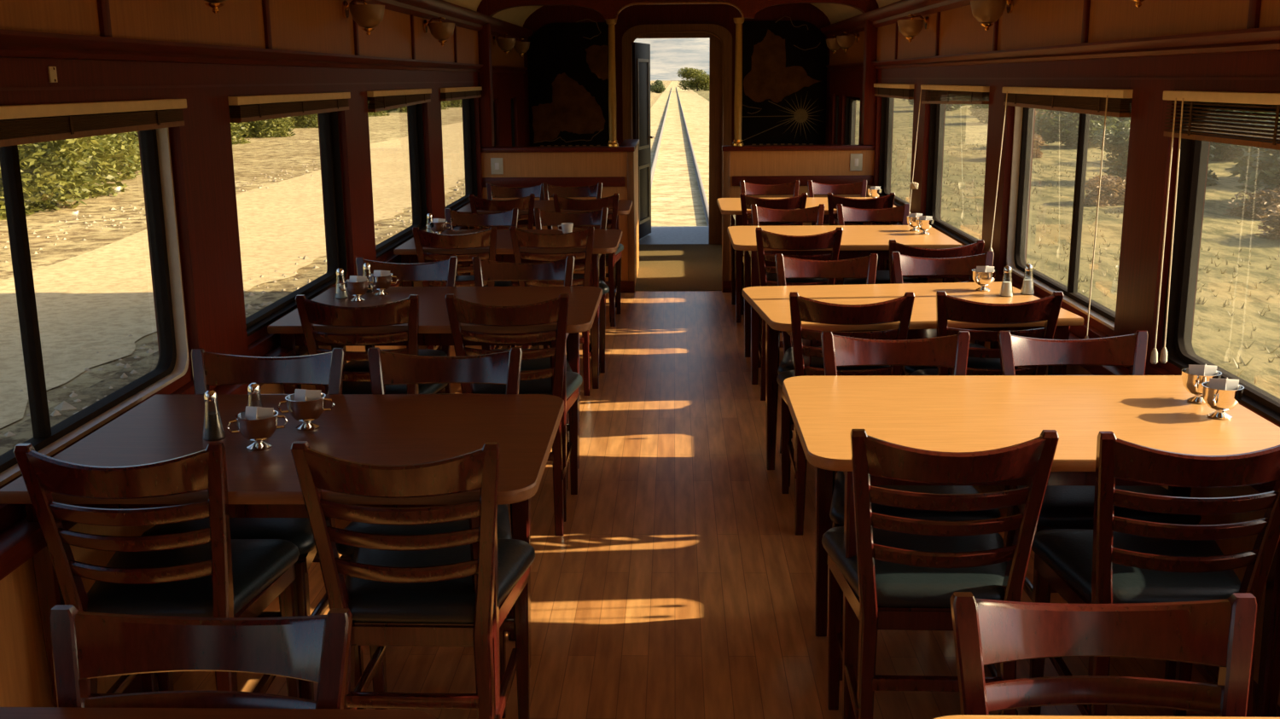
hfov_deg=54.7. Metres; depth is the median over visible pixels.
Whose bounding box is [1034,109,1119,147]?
shrub
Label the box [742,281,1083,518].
dining table
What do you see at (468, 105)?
window
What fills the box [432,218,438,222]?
packet
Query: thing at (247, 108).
window blind
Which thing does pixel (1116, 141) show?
shrub
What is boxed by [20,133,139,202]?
tree
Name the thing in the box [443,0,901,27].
ceiling
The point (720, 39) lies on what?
door frame
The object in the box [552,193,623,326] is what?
dining chair
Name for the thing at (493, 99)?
window
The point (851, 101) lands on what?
window
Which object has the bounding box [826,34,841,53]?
wall lamp
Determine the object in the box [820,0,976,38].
trim
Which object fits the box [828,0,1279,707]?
wall
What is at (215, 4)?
wall lamp
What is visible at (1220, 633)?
dining chair
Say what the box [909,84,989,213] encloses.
window blind
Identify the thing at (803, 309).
dining chair
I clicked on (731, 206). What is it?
dining table
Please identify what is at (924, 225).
sugar bowl
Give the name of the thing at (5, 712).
dining table
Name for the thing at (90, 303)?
road
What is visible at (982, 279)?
sugar bowl
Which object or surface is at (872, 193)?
sugar bowl
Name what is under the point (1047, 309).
dining chair
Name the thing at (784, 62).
wall mural
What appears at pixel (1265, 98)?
window blind
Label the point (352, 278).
packet
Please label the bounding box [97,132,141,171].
tree
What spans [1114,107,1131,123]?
shrub
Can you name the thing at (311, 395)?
packet
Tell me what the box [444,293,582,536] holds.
dining chair
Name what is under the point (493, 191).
dining chair
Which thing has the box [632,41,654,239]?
end door
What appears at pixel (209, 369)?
dining chair
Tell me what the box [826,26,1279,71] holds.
trim
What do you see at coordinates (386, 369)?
dining chair
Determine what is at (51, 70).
number plate
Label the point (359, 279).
packet
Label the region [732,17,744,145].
column
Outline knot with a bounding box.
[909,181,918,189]
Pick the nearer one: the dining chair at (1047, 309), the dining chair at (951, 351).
the dining chair at (951, 351)
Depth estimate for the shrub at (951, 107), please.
93.99 m
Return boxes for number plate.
[47,66,58,82]
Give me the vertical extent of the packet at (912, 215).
0.060 m
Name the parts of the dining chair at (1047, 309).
seat, post, crest rail, leg, post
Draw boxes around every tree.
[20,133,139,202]
[61,131,141,180]
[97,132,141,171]
[119,131,139,160]
[230,116,295,139]
[230,122,250,144]
[239,116,297,133]
[285,113,318,127]
[367,100,389,116]
[384,106,407,112]
[441,100,450,109]
[442,99,461,107]
[677,67,709,91]
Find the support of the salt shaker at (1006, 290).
on the dining table at (771, 304)
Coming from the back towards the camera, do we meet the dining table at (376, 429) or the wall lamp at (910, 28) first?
the wall lamp at (910, 28)
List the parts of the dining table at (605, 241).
leg, leg, leg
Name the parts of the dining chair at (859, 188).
post, crest rail, post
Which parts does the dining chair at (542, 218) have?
post, seat, crest rail, leg, post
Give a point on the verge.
(264, 155)
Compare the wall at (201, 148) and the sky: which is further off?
the sky
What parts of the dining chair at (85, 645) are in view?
post, crest rail, post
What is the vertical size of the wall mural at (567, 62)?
1.213 m
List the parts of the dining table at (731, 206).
leg, leg, leg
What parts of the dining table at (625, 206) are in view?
leg, leg, leg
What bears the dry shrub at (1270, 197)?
on the grassland
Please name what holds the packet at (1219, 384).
in the sugar bowl at (1221, 401)
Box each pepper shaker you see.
[202,389,226,441]
[362,262,375,292]
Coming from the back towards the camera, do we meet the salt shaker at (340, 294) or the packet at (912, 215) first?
the packet at (912, 215)
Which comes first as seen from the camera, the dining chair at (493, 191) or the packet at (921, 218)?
the packet at (921, 218)
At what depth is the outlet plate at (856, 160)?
9.11 m
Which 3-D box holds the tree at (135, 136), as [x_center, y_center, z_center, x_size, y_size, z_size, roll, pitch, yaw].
[-15.172,-7.653,36.825,4.769,3.612,4.185,-3,13,-10]
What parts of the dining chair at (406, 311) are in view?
post, crest rail, seat, post, seat frame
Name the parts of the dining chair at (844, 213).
post, crest rail, seat, post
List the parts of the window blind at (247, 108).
head rail, rail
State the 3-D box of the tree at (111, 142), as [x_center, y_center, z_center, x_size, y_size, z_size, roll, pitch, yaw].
[-13.598,-5.798,28.845,3.824,3.505,3.754,7,15,29]
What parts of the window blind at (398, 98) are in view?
head rail, rail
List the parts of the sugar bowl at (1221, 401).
handle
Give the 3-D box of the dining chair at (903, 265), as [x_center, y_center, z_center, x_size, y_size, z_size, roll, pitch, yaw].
[1.264,0.017,5.063,0.444,0.866,0.524,0,13,1]
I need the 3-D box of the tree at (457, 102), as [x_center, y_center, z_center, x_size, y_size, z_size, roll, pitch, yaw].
[-17.056,-24.495,111.697,3.945,3.681,4.839,2,13,11]
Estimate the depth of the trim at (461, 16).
7.66 m
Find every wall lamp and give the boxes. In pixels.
[203,0,226,13]
[342,0,384,34]
[423,17,454,46]
[492,34,515,54]
[513,38,529,57]
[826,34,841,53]
[836,31,859,52]
[897,13,929,42]
[970,0,1013,30]
[1131,0,1145,7]
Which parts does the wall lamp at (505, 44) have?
wall plate, arm, lamp shade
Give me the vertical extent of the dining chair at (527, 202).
0.866 m
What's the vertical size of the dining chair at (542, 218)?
0.866 m
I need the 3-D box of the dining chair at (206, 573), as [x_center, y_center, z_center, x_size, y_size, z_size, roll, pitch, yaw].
[-1.050,0.548,2.805,0.444,0.866,0.524,0,13,0]
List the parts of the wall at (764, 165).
post, skirting, cap rail, panel, chair rail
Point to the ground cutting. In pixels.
(23, 432)
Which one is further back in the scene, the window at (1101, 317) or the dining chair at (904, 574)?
the window at (1101, 317)
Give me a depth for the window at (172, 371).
3.39 m
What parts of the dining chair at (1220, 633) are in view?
post, crest rail, post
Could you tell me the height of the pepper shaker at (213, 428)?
0.117 m
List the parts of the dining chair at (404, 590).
post, leg, crest rail, seat, seat frame, post, leg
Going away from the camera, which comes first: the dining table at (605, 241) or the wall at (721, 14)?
the dining table at (605, 241)
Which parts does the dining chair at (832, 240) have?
post, crest rail, post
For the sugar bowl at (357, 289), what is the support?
on the dining table at (434, 327)
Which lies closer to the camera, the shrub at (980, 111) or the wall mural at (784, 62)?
the wall mural at (784, 62)
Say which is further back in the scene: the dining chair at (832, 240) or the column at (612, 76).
the column at (612, 76)
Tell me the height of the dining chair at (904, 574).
0.866 m
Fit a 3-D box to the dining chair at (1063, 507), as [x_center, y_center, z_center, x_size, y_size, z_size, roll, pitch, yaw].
[1.239,0.387,3.434,0.444,0.866,0.524,0,13,1]
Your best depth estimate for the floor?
4.07 m
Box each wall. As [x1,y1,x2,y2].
[0,0,525,707]
[477,0,639,292]
[523,3,830,146]
[721,0,878,292]
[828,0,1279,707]
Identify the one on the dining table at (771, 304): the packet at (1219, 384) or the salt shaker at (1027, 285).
the salt shaker at (1027, 285)
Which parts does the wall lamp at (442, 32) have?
wall plate, arm, lamp shade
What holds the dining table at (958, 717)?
on the floor
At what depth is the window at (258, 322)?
5.39 m
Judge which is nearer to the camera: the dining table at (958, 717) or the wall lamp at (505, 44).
the dining table at (958, 717)
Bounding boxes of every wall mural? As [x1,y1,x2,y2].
[527,18,609,146]
[741,16,827,145]
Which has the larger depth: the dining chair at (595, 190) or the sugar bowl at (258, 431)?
the dining chair at (595, 190)
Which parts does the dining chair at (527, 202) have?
post, crest rail, post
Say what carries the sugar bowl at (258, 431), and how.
on the dining table at (376, 429)
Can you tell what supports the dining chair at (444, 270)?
on the floor
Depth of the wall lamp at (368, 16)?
5.29 m
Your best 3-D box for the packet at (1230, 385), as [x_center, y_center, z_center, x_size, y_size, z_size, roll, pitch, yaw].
[1.455,0.076,3.058,0.042,0.061,0.015,-3,13,-12]
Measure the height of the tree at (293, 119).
3.498 m
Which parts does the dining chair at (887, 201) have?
post, crest rail, post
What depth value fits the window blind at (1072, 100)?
4.43 m
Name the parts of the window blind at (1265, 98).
cord, cord, head rail, rail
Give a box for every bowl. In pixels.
[226,410,288,451]
[277,393,335,431]
[338,279,375,302]
[366,273,398,296]
[425,221,451,234]
[867,188,881,197]
[906,215,919,231]
[916,218,934,234]
[971,268,996,291]
[1181,367,1221,404]
[1201,381,1244,419]
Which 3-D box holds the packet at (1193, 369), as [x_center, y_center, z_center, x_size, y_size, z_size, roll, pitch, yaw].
[1.440,0.043,3.202,0.041,0.060,0.013,7,15,29]
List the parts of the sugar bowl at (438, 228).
handle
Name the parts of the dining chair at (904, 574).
leg, post, seat frame, seat, crest rail, post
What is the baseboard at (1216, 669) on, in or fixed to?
attached to the wall at (1031, 23)
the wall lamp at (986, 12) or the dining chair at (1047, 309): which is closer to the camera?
the dining chair at (1047, 309)
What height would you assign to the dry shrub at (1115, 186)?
0.691 m
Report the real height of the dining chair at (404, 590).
0.866 m
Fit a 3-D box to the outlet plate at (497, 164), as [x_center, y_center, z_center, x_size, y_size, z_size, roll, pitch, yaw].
[-1.061,-1.436,9.186,0.090,0.120,0.012,0,13,2]
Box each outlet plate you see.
[490,157,503,174]
[849,153,862,170]
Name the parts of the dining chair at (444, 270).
post, seat, crest rail, post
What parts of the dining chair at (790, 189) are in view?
post, crest rail, post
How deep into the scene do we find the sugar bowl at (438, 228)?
6.71 m
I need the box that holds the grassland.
[677,80,1279,399]
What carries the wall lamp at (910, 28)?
attached to the wall at (1031, 23)
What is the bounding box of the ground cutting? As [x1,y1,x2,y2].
[0,80,672,455]
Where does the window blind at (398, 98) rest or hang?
attached to the window at (384, 250)
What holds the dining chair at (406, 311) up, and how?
on the floor
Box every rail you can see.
[651,87,672,187]
[675,87,709,226]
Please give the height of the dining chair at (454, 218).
0.866 m
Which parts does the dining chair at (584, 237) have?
post, crest rail, post, leg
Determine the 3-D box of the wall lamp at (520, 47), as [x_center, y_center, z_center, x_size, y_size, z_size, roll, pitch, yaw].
[-1.036,-2.699,10.700,0.176,0.158,0.153,0,13,2]
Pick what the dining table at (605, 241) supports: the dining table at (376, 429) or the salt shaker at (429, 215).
the salt shaker at (429, 215)
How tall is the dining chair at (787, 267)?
0.866 m
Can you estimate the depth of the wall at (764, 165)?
9.13 m
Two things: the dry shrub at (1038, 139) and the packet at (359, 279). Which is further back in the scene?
the dry shrub at (1038, 139)
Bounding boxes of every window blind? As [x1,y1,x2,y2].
[0,98,186,146]
[227,92,350,122]
[366,88,431,112]
[440,86,482,101]
[873,83,914,99]
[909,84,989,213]
[989,87,1133,339]
[1150,90,1279,364]
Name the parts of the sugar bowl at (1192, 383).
handle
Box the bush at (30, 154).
[0,133,110,221]
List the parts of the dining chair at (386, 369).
seat frame, leg, post, seat, crest rail, leg, post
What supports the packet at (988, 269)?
in the sugar bowl at (982, 279)
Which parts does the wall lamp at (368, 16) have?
wall plate, arm, lamp shade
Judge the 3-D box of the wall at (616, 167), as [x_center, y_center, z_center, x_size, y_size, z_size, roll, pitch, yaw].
[-0.592,-1.746,9.768,1.137,2.250,1.335,0,13,2]
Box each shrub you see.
[650,80,665,93]
[901,91,971,110]
[967,99,1046,123]
[984,133,1047,157]
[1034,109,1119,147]
[1034,110,1054,132]
[1083,174,1126,206]
[1090,117,1220,186]
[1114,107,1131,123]
[1208,109,1279,161]
[1221,187,1279,220]
[1224,116,1279,191]
[1245,111,1279,168]
[1255,203,1279,239]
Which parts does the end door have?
panel moulding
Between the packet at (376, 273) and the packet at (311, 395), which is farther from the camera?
the packet at (376, 273)
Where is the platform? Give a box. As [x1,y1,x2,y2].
[639,226,708,244]
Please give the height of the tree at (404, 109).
3.601 m
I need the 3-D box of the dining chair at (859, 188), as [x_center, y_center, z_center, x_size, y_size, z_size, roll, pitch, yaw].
[1.402,-0.808,8.693,0.444,0.866,0.524,0,13,1]
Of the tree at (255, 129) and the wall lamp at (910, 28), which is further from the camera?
the tree at (255, 129)
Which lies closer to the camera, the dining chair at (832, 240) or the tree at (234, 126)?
the dining chair at (832, 240)
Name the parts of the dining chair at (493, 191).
post, crest rail, post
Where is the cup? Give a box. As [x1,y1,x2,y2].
[558,222,573,233]
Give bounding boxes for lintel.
[487,0,867,19]
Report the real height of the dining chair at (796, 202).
0.866 m
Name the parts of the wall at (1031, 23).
panel, wainscot panel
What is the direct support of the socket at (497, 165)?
attached to the outlet plate at (497, 164)
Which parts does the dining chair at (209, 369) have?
leg, post, seat, crest rail, leg, seat frame, post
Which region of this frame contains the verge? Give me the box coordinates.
[0,80,670,434]
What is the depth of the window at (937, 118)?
7.27 m
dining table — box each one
[0,394,564,709]
[0,707,437,718]
[267,286,602,522]
[393,229,622,389]
[456,199,632,319]
[716,197,897,322]
[727,225,962,384]
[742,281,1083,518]
[782,375,1279,718]
[934,715,1279,718]
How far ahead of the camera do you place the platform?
12.74 m
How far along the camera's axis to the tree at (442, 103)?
100.76 m
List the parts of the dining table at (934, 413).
leg, leg, leg, leg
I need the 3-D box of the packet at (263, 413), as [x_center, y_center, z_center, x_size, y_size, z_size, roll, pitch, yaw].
[-0.868,0.138,2.864,0.042,0.061,0.015,-3,13,-12]
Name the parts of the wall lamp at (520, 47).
lamp shade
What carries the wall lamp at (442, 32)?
attached to the wall at (201, 148)
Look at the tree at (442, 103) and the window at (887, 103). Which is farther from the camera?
the tree at (442, 103)
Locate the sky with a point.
(667, 55)
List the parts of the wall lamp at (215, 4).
lamp shade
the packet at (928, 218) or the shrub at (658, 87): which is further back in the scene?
the shrub at (658, 87)
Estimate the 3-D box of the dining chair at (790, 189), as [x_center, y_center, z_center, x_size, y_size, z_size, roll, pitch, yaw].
[0.919,-0.807,8.706,0.444,0.866,0.524,0,13,2]
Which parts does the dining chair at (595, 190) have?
post, crest rail, post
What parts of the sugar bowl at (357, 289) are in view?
handle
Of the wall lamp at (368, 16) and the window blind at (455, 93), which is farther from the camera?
the window blind at (455, 93)
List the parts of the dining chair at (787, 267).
post, leg, crest rail, seat, post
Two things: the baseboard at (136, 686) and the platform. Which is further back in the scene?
the platform
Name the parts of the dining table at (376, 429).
leg, leg, leg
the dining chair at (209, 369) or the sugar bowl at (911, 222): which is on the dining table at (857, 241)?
the sugar bowl at (911, 222)
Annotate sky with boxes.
[634,37,709,81]
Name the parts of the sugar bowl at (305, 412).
handle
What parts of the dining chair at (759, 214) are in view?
post, leg, crest rail, seat, post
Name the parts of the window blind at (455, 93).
rail, head rail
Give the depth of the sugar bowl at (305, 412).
3.00 m
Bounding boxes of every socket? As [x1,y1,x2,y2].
[494,162,499,169]
[854,158,858,166]
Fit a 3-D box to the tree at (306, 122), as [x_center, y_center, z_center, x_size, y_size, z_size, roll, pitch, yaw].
[-17.483,-13.159,61.037,4.562,3.665,3.938,-4,13,-14]
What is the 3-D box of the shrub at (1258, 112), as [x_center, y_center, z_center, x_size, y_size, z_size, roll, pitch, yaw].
[17.713,-5.848,31.083,5.008,3.031,4.326,-7,14,-27]
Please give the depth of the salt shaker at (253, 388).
2.99 m
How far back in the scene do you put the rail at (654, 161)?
51.34 m
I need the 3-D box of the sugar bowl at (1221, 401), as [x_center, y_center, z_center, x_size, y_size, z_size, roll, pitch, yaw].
[1.438,0.104,3.062,0.104,0.080,0.096,-2,13,-7]
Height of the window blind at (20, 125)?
0.085 m
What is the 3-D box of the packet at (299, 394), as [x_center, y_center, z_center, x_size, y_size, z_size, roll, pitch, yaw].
[-0.828,0.101,3.022,0.041,0.060,0.013,7,15,29]
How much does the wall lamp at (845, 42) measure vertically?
0.158 m
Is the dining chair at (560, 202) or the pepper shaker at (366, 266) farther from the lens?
the dining chair at (560, 202)
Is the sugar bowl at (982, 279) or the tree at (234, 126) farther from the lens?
the tree at (234, 126)
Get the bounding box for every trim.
[0,29,527,73]
[0,226,474,581]
[349,0,532,41]
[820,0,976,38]
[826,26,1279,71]
[878,221,1274,493]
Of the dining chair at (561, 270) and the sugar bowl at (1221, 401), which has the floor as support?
the dining chair at (561, 270)
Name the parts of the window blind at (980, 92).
cord, head rail, rail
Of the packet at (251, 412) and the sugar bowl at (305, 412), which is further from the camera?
the sugar bowl at (305, 412)
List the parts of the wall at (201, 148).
wainscot panel, panel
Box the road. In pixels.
[0,122,465,428]
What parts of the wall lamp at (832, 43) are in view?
lamp shade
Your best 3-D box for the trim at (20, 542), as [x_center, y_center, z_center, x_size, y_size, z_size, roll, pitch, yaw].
[-1.282,0.084,3.978,0.075,0.055,10.850,0,13,2]
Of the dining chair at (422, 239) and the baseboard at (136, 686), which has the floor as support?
the dining chair at (422, 239)
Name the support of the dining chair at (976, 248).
on the floor
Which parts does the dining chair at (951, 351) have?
post, leg, crest rail, seat, post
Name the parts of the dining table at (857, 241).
leg, leg, leg, leg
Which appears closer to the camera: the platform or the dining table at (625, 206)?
the dining table at (625, 206)
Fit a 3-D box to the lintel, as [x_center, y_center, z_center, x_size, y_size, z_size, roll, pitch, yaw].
[0.265,-2.710,8.904,2.900,0.500,0.126,0,13,2]
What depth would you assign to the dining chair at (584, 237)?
6.20 m
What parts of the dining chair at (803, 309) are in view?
seat frame, leg, post, seat, crest rail, post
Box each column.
[605,18,618,146]
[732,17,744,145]
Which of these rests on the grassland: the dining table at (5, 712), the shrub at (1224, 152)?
the shrub at (1224, 152)
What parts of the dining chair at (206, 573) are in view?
post, crest rail, leg, seat, post, seat frame, leg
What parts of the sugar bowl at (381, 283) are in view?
handle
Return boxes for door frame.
[622,23,732,244]
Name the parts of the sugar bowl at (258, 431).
handle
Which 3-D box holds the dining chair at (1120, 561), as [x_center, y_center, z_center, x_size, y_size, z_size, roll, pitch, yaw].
[1.166,0.527,2.821,0.444,0.866,0.524,0,13,3]
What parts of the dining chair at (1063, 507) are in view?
post, seat frame, crest rail, seat, post, leg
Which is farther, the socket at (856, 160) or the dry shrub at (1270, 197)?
the dry shrub at (1270, 197)
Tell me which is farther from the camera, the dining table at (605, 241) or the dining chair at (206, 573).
the dining table at (605, 241)
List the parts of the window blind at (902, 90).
head rail, rail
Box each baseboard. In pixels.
[122,347,427,693]
[1209,665,1279,717]
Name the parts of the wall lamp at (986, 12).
lamp shade, wall plate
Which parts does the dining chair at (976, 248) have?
post, crest rail, post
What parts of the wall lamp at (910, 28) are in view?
lamp shade, arm, wall plate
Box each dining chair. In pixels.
[13,442,302,698]
[48,605,352,709]
[141,348,345,700]
[290,441,535,718]
[295,294,448,394]
[335,347,522,718]
[343,256,458,393]
[412,226,508,350]
[444,208,518,349]
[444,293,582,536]
[468,193,535,286]
[471,256,574,489]
[486,182,545,226]
[509,226,603,395]
[529,207,609,373]
[542,182,602,274]
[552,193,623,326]
[739,180,799,311]
[739,192,807,314]
[750,203,827,367]
[755,227,843,401]
[774,253,890,486]
[776,291,914,535]
[807,180,866,225]
[820,331,1000,680]
[821,429,1058,718]
[826,192,895,285]
[836,203,922,285]
[888,239,984,284]
[890,250,1018,375]
[910,290,1063,490]
[949,592,1256,716]
[997,330,1201,680]
[1028,431,1279,717]
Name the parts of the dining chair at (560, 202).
post, crest rail, seat frame, post, seat, leg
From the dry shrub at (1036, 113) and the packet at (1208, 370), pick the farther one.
the dry shrub at (1036, 113)
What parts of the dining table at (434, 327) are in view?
leg, leg, leg, leg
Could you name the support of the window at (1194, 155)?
in the wall at (1031, 23)
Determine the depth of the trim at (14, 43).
3.54 m
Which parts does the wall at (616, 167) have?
chair rail, cap rail, panel, skirting, post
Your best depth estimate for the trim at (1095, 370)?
4.02 m
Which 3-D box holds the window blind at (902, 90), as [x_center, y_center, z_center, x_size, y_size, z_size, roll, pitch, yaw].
[1.698,-1.794,8.260,0.060,0.091,1.386,0,13,2]
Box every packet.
[244,406,259,419]
[256,407,273,418]
[294,389,307,401]
[305,389,321,401]
[349,275,357,282]
[356,275,366,282]
[373,270,381,276]
[380,270,389,276]
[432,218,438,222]
[438,218,445,222]
[909,213,916,217]
[919,215,925,220]
[925,215,932,220]
[976,266,985,272]
[985,266,994,272]
[1188,364,1204,375]
[1204,365,1216,376]
[1209,378,1226,389]
[1225,378,1239,390]
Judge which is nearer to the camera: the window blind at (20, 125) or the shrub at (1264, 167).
the window blind at (20, 125)
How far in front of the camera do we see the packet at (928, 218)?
6.66 m
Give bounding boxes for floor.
[157,244,1214,718]
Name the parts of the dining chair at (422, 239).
post, crest rail, post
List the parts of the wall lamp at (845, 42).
lamp shade, wall plate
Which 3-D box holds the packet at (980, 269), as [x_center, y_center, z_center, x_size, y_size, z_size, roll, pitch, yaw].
[1.350,-0.341,4.897,0.041,0.060,0.013,7,15,29]
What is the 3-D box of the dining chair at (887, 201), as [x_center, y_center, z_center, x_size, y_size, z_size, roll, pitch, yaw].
[1.412,-0.677,8.116,0.444,0.866,0.524,0,13,3]
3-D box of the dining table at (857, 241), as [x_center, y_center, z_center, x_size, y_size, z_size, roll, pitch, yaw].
[1.069,-0.310,6.773,1.156,0.750,0.860,0,13,2]
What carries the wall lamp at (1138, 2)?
attached to the wall at (1031, 23)
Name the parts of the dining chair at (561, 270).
post, crest rail, seat, leg, post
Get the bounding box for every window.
[0,98,191,488]
[228,92,348,344]
[366,88,427,261]
[445,87,477,210]
[493,98,495,146]
[510,97,514,146]
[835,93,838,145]
[844,95,860,145]
[878,83,913,206]
[925,84,980,246]
[1005,87,1132,337]
[1158,90,1279,427]
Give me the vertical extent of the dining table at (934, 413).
0.750 m
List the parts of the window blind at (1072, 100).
cord, head rail, rail, cord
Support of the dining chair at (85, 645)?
on the floor
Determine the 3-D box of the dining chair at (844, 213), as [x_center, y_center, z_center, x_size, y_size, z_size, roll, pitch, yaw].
[1.344,-0.429,7.026,0.444,0.866,0.524,0,13,1]
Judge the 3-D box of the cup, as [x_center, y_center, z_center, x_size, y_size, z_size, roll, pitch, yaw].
[-0.404,-0.723,6.825,0.077,0.055,0.068,10,16,38]
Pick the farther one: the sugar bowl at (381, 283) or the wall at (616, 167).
the wall at (616, 167)
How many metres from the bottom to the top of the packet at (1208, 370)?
0.061 m
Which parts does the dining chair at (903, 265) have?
post, crest rail, seat, post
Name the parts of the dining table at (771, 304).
leg, leg, leg, leg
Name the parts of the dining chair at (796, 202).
leg, post, seat frame, crest rail, post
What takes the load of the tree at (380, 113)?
on the verge
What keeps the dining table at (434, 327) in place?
on the floor
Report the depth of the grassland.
21.38 m
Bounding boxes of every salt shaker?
[247,383,263,407]
[334,267,349,299]
[425,213,435,233]
[999,266,1013,296]
[1020,263,1034,295]
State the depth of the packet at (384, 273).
4.90 m
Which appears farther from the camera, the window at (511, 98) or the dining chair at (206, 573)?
the window at (511, 98)
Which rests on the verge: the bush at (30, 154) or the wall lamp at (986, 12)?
the bush at (30, 154)
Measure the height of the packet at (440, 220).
0.061 m
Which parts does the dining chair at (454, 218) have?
post, crest rail, seat, post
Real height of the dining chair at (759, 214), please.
0.866 m
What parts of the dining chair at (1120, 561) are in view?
leg, seat frame, post, seat, leg, crest rail, post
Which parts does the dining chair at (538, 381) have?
post, crest rail, seat, post, seat frame, leg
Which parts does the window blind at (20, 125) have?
rail, head rail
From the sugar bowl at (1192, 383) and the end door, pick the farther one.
the end door

